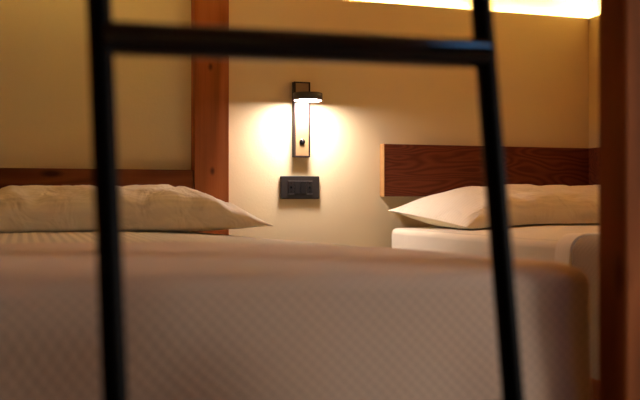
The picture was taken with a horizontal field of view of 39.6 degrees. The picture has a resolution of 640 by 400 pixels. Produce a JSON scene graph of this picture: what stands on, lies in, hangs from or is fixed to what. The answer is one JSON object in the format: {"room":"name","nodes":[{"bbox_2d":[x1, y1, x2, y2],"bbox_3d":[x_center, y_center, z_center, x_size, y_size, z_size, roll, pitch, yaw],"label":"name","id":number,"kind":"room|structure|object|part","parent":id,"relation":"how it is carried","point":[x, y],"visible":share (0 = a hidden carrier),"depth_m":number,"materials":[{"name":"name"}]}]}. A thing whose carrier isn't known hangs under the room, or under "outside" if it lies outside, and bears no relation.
{"room":"dormitory","nodes":[
{"label":"dormitory","id":0,"kind":"room"},
{"bbox_2d":[353,0,592,17],"bbox_3d":[-0.713,-0.542,3.014,3.760,2.350,0.130,0,0,-18],"label":"wall","id":1,"kind":"structure","parent":0,"point":[566,8],"depth_m":3.46,"materials":[{"name":"white paint"}]},
{"bbox_2d":[0,0,588,247],"bbox_3d":[-0.709,-0.037,2.910,3.702,1.340,0.070,0,0,-18],"label":"wall panel","id":2,"kind":"object","parent":1,"relation":"attached to","point":[543,60],"depth_m":3.09,"materials":[{"name":"beige paint"}]},
{"bbox_2d":[280,176,318,198],"bbox_3d":[-0.069,-0.043,3.080,0.141,0.080,0.014,0,0,-18],"label":"switch plate","id":3,"kind":"object","parent":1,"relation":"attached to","point":[291,187],"visible":1,"depth_m":3.08,"materials":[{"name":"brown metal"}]},
{"bbox_2d":[288,181,293,193],"bbox_3d":[-0.100,-0.043,3.065,0.022,0.044,0.003,0,0,-18],"label":"socket","id":4,"kind":"object","parent":3,"relation":"attached to","point":[290,183],"depth_m":3.06,"materials":[{"name":"black plastic"}]},
{"bbox_2d":[307,181,312,193],"bbox_3d":[-0.036,-0.043,3.086,0.022,0.044,0.003,0,0,-18],"label":"socket","id":5,"kind":"object","parent":3,"relation":"attached to","point":[309,183],"depth_m":3.08,"materials":[{"name":"black plastic"}]},
{"bbox_2d":[292,82,322,157],"bbox_3d":[-0.047,-0.278,3.022,0.100,0.259,0.138,0,0,-18],"label":"reading lamp","id":6,"kind":"object","parent":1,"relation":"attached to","point":[302,96],"visible":1,"depth_m":3.06,"materials":[{"name":"brown metal"}]},
{"bbox_3d":[-0.065,-0.278,3.075,0.058,0.259,0.027,0,0,-18],"label":"casing","id":7,"kind":"part","parent":6,"relation":"part of","materials":[{"name":"brown metal"}]},
{"bbox_3d":[-0.065,-0.278,3.075,0.047,0.250,0.024,0,0,-18],"label":"plate","id":8,"kind":"part","parent":6,"relation":"part of","materials":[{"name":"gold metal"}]},
{"bbox_2d":[295,99,320,101],"bbox_3d":[-0.041,-0.338,3.004,0.087,0.004,0.087,0,0,-18],"label":"diffuser","id":9,"kind":"object","parent":6,"relation":"attached to","point":[296,100],"depth_m":3.00,"materials":[{"name":"white plastic"}]},
{"bbox_2d":[380,144,598,195],"bbox_3d":[0.892,-0.106,2.539,0.876,0.186,1.650,0,0,-18],"label":"headboard","id":10,"kind":"object","parent":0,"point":[405,169],"visible":0.66,"depth_m":3.25,"materials":[{"name":"brown wood"}]},
{"bbox_2d":[593,0,598,16],"bbox_3d":[2.042,-0.542,1.115,0.400,2.350,5.220,0,0,-18],"label":"wall","id":11,"kind":"structure","parent":0,"point":[595,2],"depth_m":3.53,"materials":[{"name":"white paint"}]},
{"bbox_2d":[589,15,598,147],"bbox_3d":[1.420,-0.037,2.452,0.070,1.340,2.150,0,0,-18],"label":"wall panel","id":12,"kind":"object","parent":11,"relation":"attached to","point":[593,21],"depth_m":3.42,"materials":[{"name":"paint"}]},
{"bbox_3d":[0.145,0.683,0.497,3.990,0.100,5.450,0,0,-19],"label":"floor","id":13,"kind":"structure","parent":0,"visible":0},
{"bbox_2d":[86,0,524,399],"bbox_3d":[-0.009,-0.157,0.920,0.490,1.588,0.196,0,0,-22],"label":"ladder","id":14,"kind":"object","parent":13,"relation":"on","point":[108,38],"visible":1,"depth_m":0.89,"materials":[{"name":"black metal"}]},
{"bbox_3d":[-0.208,-0.155,0.842,0.024,1.571,0.197,0,0,-35],"label":"rail","id":15,"kind":"part","parent":14,"relation":"part of","materials":[{"name":"black metal"}]},
{"bbox_3d":[0.186,-0.165,1.000,0.024,1.571,0.197,0,0,-35],"label":"rail","id":16,"kind":"part","parent":14,"relation":"part of","materials":[{"name":"black metal"}]},
{"bbox_2d":[0,0,639,399],"bbox_3d":[-0.386,-0.242,1.941,1.219,1.750,1.971,0,0,-18],"label":"bunk bed","id":17,"kind":"object","parent":13,"relation":"on","point":[619,20],"visible":0.24,"depth_m":1.20,"materials":[{"name":"brown wood"}]},
{"bbox_3d":[-0.789,-0.060,2.812,0.778,0.077,0.047,0,0,-18],"label":"head rail","id":18,"kind":"part","parent":17,"relation":"part of","materials":[{"name":"brown wood"}]},
{"bbox_2d":[0,231,357,246],"bbox_3d":[-0.379,0.199,1.958,0.904,0.228,1.735,0,0,-18],"label":"mattress","id":19,"kind":"object","parent":17,"relation":"on","point":[66,236],"visible":0.17,"depth_m":2.05,"materials":[{"name":"white fabric"}]},
{"bbox_2d":[0,184,272,231],"bbox_3d":[-0.572,0.022,2.577,0.807,0.138,0.434,0,0,-18],"label":"pillow","id":20,"kind":"object","parent":19,"relation":"on","point":[161,207],"visible":0.94,"depth_m":2.41,"materials":[{"name":"white fabric"}]},
{"bbox_2d":[0,242,590,399],"bbox_3d":[-0.190,0.236,1.380,0.979,0.316,0.685,0,0,-18],"label":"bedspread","id":21,"kind":"object","parent":19,"relation":"on","point":[204,320],"visible":0.92,"depth_m":1.10,"materials":[{"name":"white fabric"}]},
{"bbox_3d":[-0.366,-0.242,2.954,0.115,1.750,0.064,0,0,-18],"label":"post","id":22,"kind":"part","parent":17,"relation":"part of","materials":[{"name":"brown wood"}]},
{"bbox_3d":[0.443,-0.242,1.210,0.110,1.750,0.059,0,0,-18],"label":"post","id":23,"kind":"part","parent":17,"relation":"part of","materials":[{"name":"brown wood"}]},
{"bbox_2d":[590,378,598,399],"bbox_3d":[0.951,0.473,2.390,0.820,0.320,1.870,0,0,-18],"label":"bed","id":24,"kind":"object","parent":13,"relation":"on","point":[594,383],"visible":0.02,"depth_m":2.05,"materials":[{"name":"brown wood"}]},
{"bbox_2d":[392,223,598,265],"bbox_3d":[0.945,0.197,2.386,0.846,0.232,1.885,0,0,-18],"label":"mattress","id":25,"kind":"object","parent":24,"relation":"on","point":[534,241],"visible":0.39,"depth_m":2.65,"materials":[{"name":"white fabric"}]},
{"bbox_2d":[388,184,598,228],"bbox_3d":[0.705,0.018,3.088,0.850,0.150,0.397,0,0,-18],"label":"pillow","id":26,"kind":"object","parent":25,"relation":"on","point":[464,207],"visible":0.77,"depth_m":2.95,"materials":[{"name":"white fabric"}]},
{"bbox_2d":[554,232,598,379],"bbox_3d":[1.110,0.234,1.859,0.884,0.346,0.841,0,0,-18],"label":"bedspread","id":27,"kind":"object","parent":25,"relation":"on","point":[585,255],"visible":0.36,"depth_m":1.99,"materials":[{"name":"white fabric"}]}
]}

